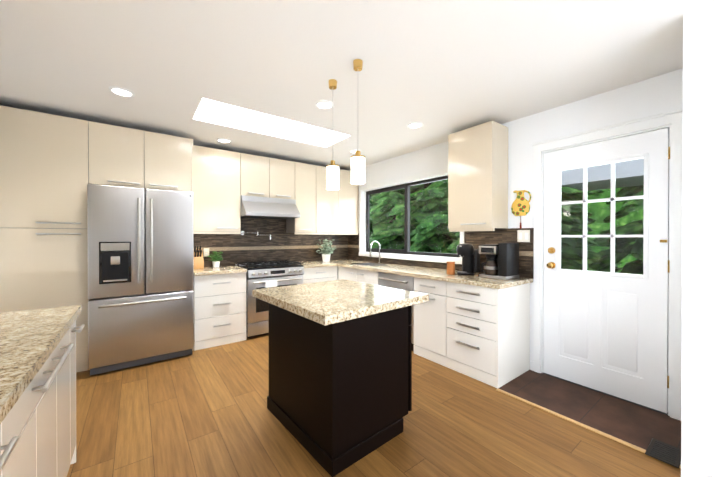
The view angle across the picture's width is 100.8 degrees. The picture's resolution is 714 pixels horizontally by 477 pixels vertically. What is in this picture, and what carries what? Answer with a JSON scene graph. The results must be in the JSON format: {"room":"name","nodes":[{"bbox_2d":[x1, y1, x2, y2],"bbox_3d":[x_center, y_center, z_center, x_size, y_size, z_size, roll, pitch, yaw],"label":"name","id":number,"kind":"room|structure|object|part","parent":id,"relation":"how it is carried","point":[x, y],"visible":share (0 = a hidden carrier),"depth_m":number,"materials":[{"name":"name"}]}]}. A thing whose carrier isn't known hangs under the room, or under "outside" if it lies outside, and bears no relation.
{"room":"kitchen","nodes":[
{"label":"kitchen","id":0,"kind":"room"},
{"bbox_2d":[92,122,191,191],"bbox_3d":[-2.432,-0.843,3.363,0.882,0.615,0.560,0,0,-37],"label":"upper cabinet","id":1,"kind":"object","parent":0,"relation":"attached to","point":[121,156],"depth_m":3.12,"materials":[{"name":"grey wood"}]},
{"bbox_2d":[0,0,713,170],"bbox_3d":[0.228,-1.487,1.361,4.550,0.550,7.270,0,0,-37],"label":"ceiling","id":2,"kind":"structure","parent":0,"point":[252,77],"depth_m":2.05,"materials":[{"name":"white paint"}]},
{"bbox_2d":[108,87,134,96],"bbox_3d":[-1.948,-1.211,2.447,0.172,0.009,0.172,0,0,-37],"label":"recessed light","id":3,"kind":"object","parent":2,"relation":"in","point":[120,91],"visible":1,"depth_m":2.44,"materials":[{"name":"white"}]},
{"bbox_2d":[216,138,230,142],"bbox_3d":[-1.660,-1.217,3.678,0.172,0.009,0.172,0,0,-37],"label":"recessed light","id":4,"kind":"object","parent":2,"relation":"in","point":[222,140],"visible":1,"depth_m":3.67,"materials":[{"name":"white plastic"}]},
{"bbox_2d":[315,100,333,108],"bbox_3d":[-0.296,-1.212,2.686,0.172,0.009,0.172,0,0,-37],"label":"recessed light","id":5,"kind":"object","parent":2,"relation":"in","point":[323,104],"visible":0.98,"depth_m":2.67,"materials":[{"name":"white plastic"}]},
{"bbox_2d":[326,79,338,189],"bbox_3d":[-0.187,-0.798,2.285,0.100,0.833,0.100,0,0,-37],"label":"pendant lamp","id":6,"kind":"object","parent":2,"relation":"hanging from","point":[332,175],"visible":1,"depth_m":2.25,"materials":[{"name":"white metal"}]},
{"bbox_2d":[351,59,364,183],"bbox_3d":[0.007,-0.797,2.030,0.100,0.833,0.100,0,0,-37],"label":"pendant lamp","id":7,"kind":"object","parent":2,"relation":"hanging from","point":[357,167],"visible":1,"depth_m":1.99,"materials":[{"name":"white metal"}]},
{"bbox_2d":[407,122,422,128],"bbox_3d":[0.624,-1.215,3.175,0.172,0.009,0.172,0,0,-37],"label":"recessed light","id":8,"kind":"object","parent":2,"relation":"in","point":[413,125],"visible":1,"depth_m":3.18,"materials":[{"name":"white"}]},
{"bbox_2d":[67,334,680,476],"bbox_3d":[0.228,1.368,1.375,4.550,0.120,7.270,0,0,-37],"label":"floor","id":9,"kind":"structure","parent":0,"point":[205,412],"depth_m":1.98,"materials":[{"name":"brown wood"}]},
{"bbox_2d":[0,417,11,476],"bbox_3d":[-0.963,0.880,0.123,0.834,0.868,1.000,0,0,-37],"label":"base cabinet","id":10,"kind":"object","parent":9,"relation":"on","point":[6,429],"depth_m":0.79,"materials":[{"name":"grey wood"}]},
{"bbox_2d":[12,325,75,476],"bbox_3d":[-1.563,0.876,0.923,0.834,0.868,1.000,0,0,-37],"label":"base cabinet","id":11,"kind":"object","parent":9,"relation":"on","point":[37,392],"depth_m":1.19,"materials":[{"name":"grey wood"}]},
{"bbox_2d":[0,305,81,424],"bbox_3d":[-0.779,0.424,-0.103,0.859,0.042,4.020,0,0,-37],"label":"countertop","id":12,"kind":"structure","parent":11,"relation":"on","point":[28,338],"depth_m":1.13,"materials":[{"name":"beige stone"}]},
{"bbox_2d":[0,105,91,371],"bbox_3d":[-3.085,0.076,2.878,0.749,2.450,0.560,0,0,-37],"label":"tall cabinet","id":13,"kind":"object","parent":9,"relation":"on","point":[52,166],"depth_m":2.70,"materials":[{"name":"grey wood"}]},
{"bbox_2d":[76,317,79,460],"bbox_3d":[-1.923,0.874,1.403,0.834,0.868,0.200,0,0,-37],"label":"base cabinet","id":14,"kind":"object","parent":9,"relation":"on","point":[78,330],"depth_m":1.68,"materials":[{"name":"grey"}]},
{"bbox_2d":[87,184,193,375],"bbox_3d":[-2.345,0.395,3.257,0.868,1.810,0.804,0,0,-37],"label":"fridge","id":15,"kind":"object","parent":9,"relation":"on","point":[140,277],"visible":1,"depth_m":2.95,"materials":[{"name":"grey metal"}]},
{"bbox_2d":[194,269,246,350],"bbox_3d":[-1.818,0.863,3.819,0.592,0.868,0.579,0,0,-37],"label":"base cabinet","id":16,"kind":"object","parent":9,"relation":"on","point":[220,309],"depth_m":3.57,"materials":[{"name":"grey wood"}]},
{"bbox_2d":[194,265,245,276],"bbox_3d":[-1.809,0.407,3.805,0.592,0.040,0.610,0,0,-37],"label":"countertop","id":17,"kind":"structure","parent":16,"relation":"on","point":[205,272],"depth_m":3.64,"materials":[{"name":"beige stone"}]},
{"bbox_2d":[194,245,203,268],"bbox_3d":[-2.067,0.237,3.821,0.120,0.296,0.213,0,0,-37],"label":"knife block","id":18,"kind":"object","parent":17,"relation":"on","point":[198,259],"visible":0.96,"depth_m":3.77,"materials":[{"name":"brown wood"}]},
{"bbox_2d":[208,251,222,267],"bbox_3d":[-1.880,0.277,3.932,0.206,0.214,0.144,0,0,-37],"label":"plant","id":19,"kind":"object","parent":17,"relation":"on","point":[215,261],"visible":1,"depth_m":3.92,"materials":[{"name":"green plant"}]},
{"bbox_2d":[235,260,303,337],"bbox_3d":[-1.234,0.819,4.190,0.774,0.952,0.667,0,0,-37],"label":"range","id":20,"kind":"object","parent":9,"relation":"on","point":[268,274],"visible":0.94,"depth_m":3.88,"materials":[{"name":"grey metal"}]},
{"bbox_2d":[302,265,337,283],"bbox_3d":[-0.715,0.859,4.646,0.590,0.868,0.579,0,0,-37],"label":"base cabinet","id":21,"kind":"object","parent":9,"relation":"on","point":[330,273],"depth_m":4.41,"materials":[{"name":"grey wood"}]},
{"bbox_2d":[291,261,337,268],"bbox_3d":[-0.461,0.402,4.815,1.200,0.040,0.610,0,0,-37],"label":"countertop","id":22,"kind":"structure","parent":21,"relation":"on","point":[308,264],"depth_m":4.45,"materials":[{"name":"beige stone"}]},
{"bbox_2d":[316,239,335,261],"bbox_3d":[-0.508,0.196,4.905,0.364,0.369,0.368,0,0,-37],"label":"plant","id":23,"kind":"object","parent":22,"relation":"on","point":[326,253],"visible":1,"depth_m":4.84,"materials":[{"name":"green plant"}]},
{"bbox_2d":[252,279,428,476],"bbox_3d":[-0.146,0.848,2.162,0.880,0.914,0.980,0,0,-40],"label":"kitchen island","id":24,"kind":"object","parent":9,"relation":"on","point":[339,398],"visible":1,"depth_m":1.84,"materials":[{"name":"black wood"}]},
{"bbox_2d":[338,277,377,284],"bbox_3d":[0.234,0.964,4.382,0.610,0.660,0.937,0,0,-37],"label":"base cabinet","id":25,"kind":"object","parent":9,"relation":"on","point":[339,278],"depth_m":4.19,"materials":[{"name":"grey wood"}]},
{"bbox_2d":[378,272,413,350],"bbox_3d":[0.660,0.865,3.733,0.626,0.864,0.598,0,0,-37],"label":"dishwasher","id":26,"kind":"object","parent":9,"relation":"on","point":[402,282],"visible":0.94,"depth_m":3.50,"materials":[{"name":"grey metal"}]},
{"bbox_2d":[414,277,445,364],"bbox_3d":[1.013,0.865,3.342,0.610,0.868,0.440,0,0,-37],"label":"base cabinet","id":27,"kind":"object","parent":9,"relation":"on","point":[430,316],"depth_m":3.14,"materials":[{"name":"grey wood"}]},
{"bbox_2d":[442,281,529,387],"bbox_3d":[1.306,0.867,2.952,0.610,0.868,0.535,0,0,-37],"label":"base cabinet","id":28,"kind":"object","parent":9,"relation":"on","point":[475,326],"depth_m":2.73,"materials":[{"name":"white wood"}]},
{"bbox_2d":[338,261,532,288],"bbox_3d":[0.709,0.407,3.721,0.640,0.040,2.545,0,0,-37],"label":"countertop","id":29,"kind":"structure","parent":28,"relation":"on","point":[405,270],"depth_m":3.13,"materials":[{"name":"beige stone"}]},
{"bbox_2d":[350,261,389,280],"bbox_3d":[0.200,0.491,4.442,0.380,0.206,0.500,0,0,-37],"label":"sink","id":30,"kind":"object","parent":29,"relation":"in","point":[362,274],"depth_m":4.10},
{"bbox_2d":[370,241,381,264],"bbox_3d":[0.299,0.212,4.552,0.223,0.343,0.100,0,0,-37],"label":"faucet","id":31,"kind":"object","parent":29,"relation":"on","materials":[{"name":"silver metal"}]},
{"bbox_2d":[447,261,454,274],"bbox_3d":[1.019,0.320,3.207,0.088,0.135,0.088,0,0,-37],"label":"canister","id":32,"kind":"object","parent":29,"relation":"on","point":[450,267],"visible":1,"depth_m":3.17,"materials":[{"name":"brown"}]},
{"bbox_2d":[456,243,479,274],"bbox_3d":[1.211,0.220,3.225,0.320,0.335,0.180,0,0,-37],"label":"machine","id":33,"kind":"object","parent":29,"relation":"on","point":[469,254],"visible":0.98,"depth_m":3.17,"materials":[{"name":"black plastic"}]},
{"bbox_2d":[479,243,518,279],"bbox_3d":[1.398,0.216,2.934,0.321,0.345,0.270,0,0,-37],"label":"drip coffee maker","id":34,"kind":"object","parent":29,"relation":"on","point":[501,262],"visible":1,"depth_m":2.86,"materials":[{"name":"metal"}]},
{"bbox_2d":[496,388,680,468],"bbox_3d":[1.529,1.300,2.110,0.035,0.008,1.082,0,0,-37],"label":"trim","id":35,"kind":"structure","parent":9,"relation":"on","point":[580,424],"depth_m":2.07,"materials":[{"name":"brown wood"}]},
{"bbox_2d":[499,370,680,449],"bbox_3d":[1.793,1.302,2.308,0.624,0.004,1.082,0,0,-37],"label":"floor","id":36,"kind":"structure","parent":9,"relation":"on","point":[636,425],"depth_m":2.23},
{"bbox_2d":[645,438,680,467],"bbox_3d":[1.870,1.297,1.793,0.230,0.009,0.140,0,0,-37],"label":"floor vent","id":37,"kind":"object","parent":36,"relation":"in","point":[669,454],"visible":0.94,"depth_m":1.78,"materials":[{"name":"brown metal"}]},
{"bbox_2d":[359,68,682,361],"bbox_3d":[1.988,-0.018,2.688,0.150,2.640,6.970,0,0,-37],"label":"wall","id":38,"kind":"structure","parent":0,"point":[659,94],"depth_m":2.85,"materials":[{"name":"white paint"}]},
{"bbox_2d":[359,168,463,263],"bbox_3d":[0.705,-0.288,4.356,0.160,1.185,2.050,0,0,-37],"label":"window","id":39,"kind":"structure","parent":38,"relation":"in","point":[391,183],"depth_m":4.38,"materials":[{"name":"white"}]},
{"bbox_3d":[0.747,-0.291,4.387,0.055,1.046,1.916,0,0,-37],"label":"sliding window frame","id":40,"kind":"part","parent":39,"relation":"part of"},
{"bbox_2d":[348,228,533,277],"bbox_3d":[0.786,0.140,4.160,0.008,0.500,3.155,0,0,-37],"label":"backsplash","id":41,"kind":"structure","parent":38,"relation":"attached to","point":[475,239],"depth_m":3.31,"materials":[{"name":"brown tile"}]},
{"bbox_2d":[517,230,529,241],"bbox_3d":[1.672,-0.024,2.963,0.008,0.120,0.120,0,0,-37],"label":"switch plate","id":42,"kind":"object","parent":41,"relation":"attached to","point":[523,235],"visible":1,"depth_m":2.96,"materials":[{"name":"beige plastic"}]},
{"bbox_2d":[448,121,507,231],"bbox_3d":[1.285,-0.618,3.183,0.358,1.085,0.510,0,0,-37],"label":"upper cabinet","id":43,"kind":"object","parent":38,"relation":"attached to","point":[477,177],"visible":1,"depth_m":3.04,"materials":[{"name":"beige"}]},
{"bbox_2d":[511,190,530,228],"bbox_3d":[1.657,-0.295,2.981,0.029,0.393,0.195,0,0,-37],"label":"jug","id":44,"kind":"object","parent":38,"relation":"attached to","point":[520,207],"visible":1,"depth_m":2.97,"materials":[{"name":"ceramic"}]},
{"bbox_2d":[543,128,669,412],"bbox_3d":[2.032,0.237,2.490,0.117,2.104,0.836,0,0,-37],"label":"entry door","id":45,"kind":"structure","parent":38,"relation":"in","point":[606,332],"depth_m":2.43,"materials":[{"name":"white paint"}]},
{"bbox_2d":[533,109,682,420],"bbox_3d":[2.083,0.190,2.535,0.182,2.225,1.000,0,0,-37],"label":"door frame","id":46,"kind":"structure","parent":38,"relation":"attached to","point":[672,121],"depth_m":2.17,"materials":[{"name":"white wood"}]},
{"bbox_2d":[681,3,713,474],"bbox_3d":[2.893,0.052,0.730,0.749,2.519,2.749,0,0,-37],"label":"wall","id":47,"kind":"structure","parent":0,"point":[697,420],"depth_m":1.56,"materials":[{"name":"white paint"}]},
{"bbox_2d":[681,462,713,476],"bbox_3d":[2.586,1.267,0.511,0.011,0.090,2.740,0,0,-37],"label":"baseboard","id":48,"kind":"structure","parent":47,"relation":"attached to","point":[687,470],"depth_m":1.57,"materials":[{"name":"white wood"}]},
{"bbox_3d":[-1.908,-0.025,4.216,4.550,2.640,0.150,0,0,-37],"label":"wall","id":49,"kind":"structure","parent":0,"visible":0},
{"bbox_2d":[193,145,240,232],"bbox_3d":[-1.896,-0.621,3.916,0.592,1.066,0.320,0,0,-37],"label":"upper cabinet","id":50,"kind":"object","parent":49,"relation":"attached to","point":[224,181],"depth_m":3.79,"materials":[{"name":"grey"}]},
{"bbox_2d":[241,153,268,196],"bbox_3d":[-1.502,-0.867,4.211,0.394,0.576,0.320,0,0,-37],"label":"upper cabinet","id":51,"kind":"object","parent":49,"relation":"attached to","point":[254,168],"depth_m":4.08,"materials":[{"name":"grey wood"}]},
{"bbox_2d":[193,218,347,266],"bbox_3d":[-1.196,0.031,4.651,2.590,0.715,0.008,0,0,-37],"label":"backsplash","id":52,"kind":"structure","parent":49,"relation":"attached to","point":[281,244],"depth_m":4.51,"materials":[{"name":"brown tile"}]},
{"bbox_2d":[204,248,208,256],"bbox_3d":[-2.043,0.189,4.007,0.070,0.115,0.007,0,0,-37],"label":"electrical outlet plate","id":53,"kind":"object","parent":52,"relation":"attached to","point":[206,252],"visible":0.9,"depth_m":4.00,"materials":[{"name":"beige plastic"}]},
{"bbox_2d":[241,231,270,239],"bbox_3d":[-1.491,-0.045,4.354,0.422,0.130,0.111,0,0,-37],"label":"pot filler faucet","id":54,"kind":"object","parent":52,"relation":"attached to","point":[242,232],"visible":0.98,"depth_m":4.33,"materials":[{"name":"silver metal"}]},
{"bbox_2d":[269,158,296,200],"bbox_3d":[-1.186,-0.868,4.447,0.394,0.576,0.320,0,0,-37],"label":"upper cabinet","id":55,"kind":"object","parent":49,"relation":"attached to","point":[282,173],"depth_m":4.32,"materials":[{"name":"grey wood"}]},
{"bbox_2d":[241,195,300,218],"bbox_3d":[-1.284,-0.439,4.251,0.776,0.276,0.520,0,0,-37],"label":"steel range hood","id":56,"kind":"object","parent":55,"relation":"attached to","point":[264,207],"visible":0.85,"depth_m":4.08,"materials":[{"name":"grey metal"}]},
{"bbox_2d":[286,162,316,232],"bbox_3d":[-0.885,-0.624,4.675,0.360,1.066,0.320,0,0,-37],"label":"upper cabinet","id":57,"kind":"object","parent":49,"relation":"attached to","point":[306,203],"depth_m":4.56,"materials":[{"name":"grey wood"}]},
{"bbox_2d":[317,165,340,232],"bbox_3d":[-0.573,-0.625,4.908,0.420,1.066,0.320,0,0,-37],"label":"upper cabinet","id":58,"kind":"object","parent":49,"relation":"attached to","point":[328,201],"depth_m":4.77,"materials":[{"name":"grey"}]},
{"bbox_2d":[341,169,358,232],"bbox_3d":[-0.237,-0.627,5.160,0.420,1.066,0.320,0,0,-37],"label":"upper cabinet","id":59,"kind":"object","parent":49,"relation":"attached to","point":[349,192],"depth_m":5.04,"materials":[{"name":"grey wood"}]},
{"label":"outside","id":60,"kind":"structure","parent":0,"visible":0},
{"bbox_3d":[4.294,1.624,8.755,10.790,0.100,25.000,0,0,-37],"label":"ground","id":61,"kind":"structure","parent":60,"visible":0},
{"bbox_2d":[370,193,413,247],"bbox_3d":[0.780,-1.885,8.601,3.956,7.633,3.176,0,0,-37],"label":"tree","id":62,"kind":"object","parent":61,"relation":"on","point":[377,223],"depth_m":7.48,"materials":[{"name":"green plant"}]},
{"bbox_2d":[370,188,413,249],"bbox_3d":[0.855,-0.134,7.534,2.897,3.902,2.410,0,0,-37],"label":"tree","id":63,"kind":"object","parent":61,"relation":"on","point":[382,205],"depth_m":7.31,"materials":[{"name":"green plant"}]},
{"bbox_2d":[370,182,447,252],"bbox_3d":[1.619,-1.651,7.159,3.374,7.223,3.446,0,0,-37],"label":"tree","id":64,"kind":"object","parent":61,"relation":"on","point":[394,227],"depth_m":6.52,"materials":[{"name":"green plant"}]},
{"bbox_2d":[402,180,457,253],"bbox_3d":[1.934,0.118,6.082,2.401,3.546,2.175,0,0,-37],"label":"tree","id":65,"kind":"object","parent":61,"relation":"on","point":[428,234],"depth_m":5.88,"materials":[{"name":"green plant"}]},
{"bbox_2d":[447,232,459,253],"bbox_3d":[2.142,0.306,5.128,1.719,2.839,1.694,0,0,-37],"label":"tree","id":66,"kind":"object","parent":61,"relation":"on","point":[453,245],"depth_m":5.15,"materials":[{"name":"green plant"}]},
{"bbox_2d":[412,186,600,269],"bbox_3d":[3.016,-2.074,6.390,3.849,8.294,3.516,0,0,-37],"label":"tree","id":67,"kind":"object","parent":61,"relation":"on","point":[566,219],"depth_m":5.34,"materials":[{"name":"green plant"}]},
{"bbox_2d":[561,186,603,270],"bbox_3d":[4.775,-1.527,7.051,2.221,6.429,2.540,0,0,-37],"label":"tree","id":68,"kind":"object","parent":61,"relation":"on","point":[570,230],"depth_m":6.41,"materials":[{"name":"green plant"}]},
{"bbox_2d":[571,194,617,267],"bbox_3d":[5.142,-2.458,8.360,3.959,8.472,3.909,0,0,-37],"label":"tree","id":69,"kind":"object","parent":61,"relation":"on","point":[578,196],"depth_m":7.55,"materials":[{"name":"green plant"}]},
{"bbox_2d":[561,159,643,190],"bbox_3d":[4.774,0.299,3.391,2.450,2.600,4.250,0,0,-37],"label":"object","id":70,"kind":"object","parent":61,"relation":"on","point":[594,178],"depth_m":3.75,"materials":[{"name":"grey paint"}]},
{"bbox_2d":[588,185,643,274],"bbox_3d":[6.651,-2.002,6.722,3.220,7.640,3.409,0,0,-37],"label":"tree","id":71,"kind":"object","parent":61,"relation":"on","point":[635,264],"depth_m":6.85,"materials":[{"name":"green plant"}]},
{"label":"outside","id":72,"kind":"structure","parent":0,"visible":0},
{"bbox_2d":[396,187,643,273],"bbox_3d":[3.935,-3.572,7.868,7.500,10.300,24.050,0,0,-37],"label":"tree","id":73,"kind":"object","parent":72,"point":[602,217],"depth_m":9.13,"materials":[{"name":"green plant"}]}
]}

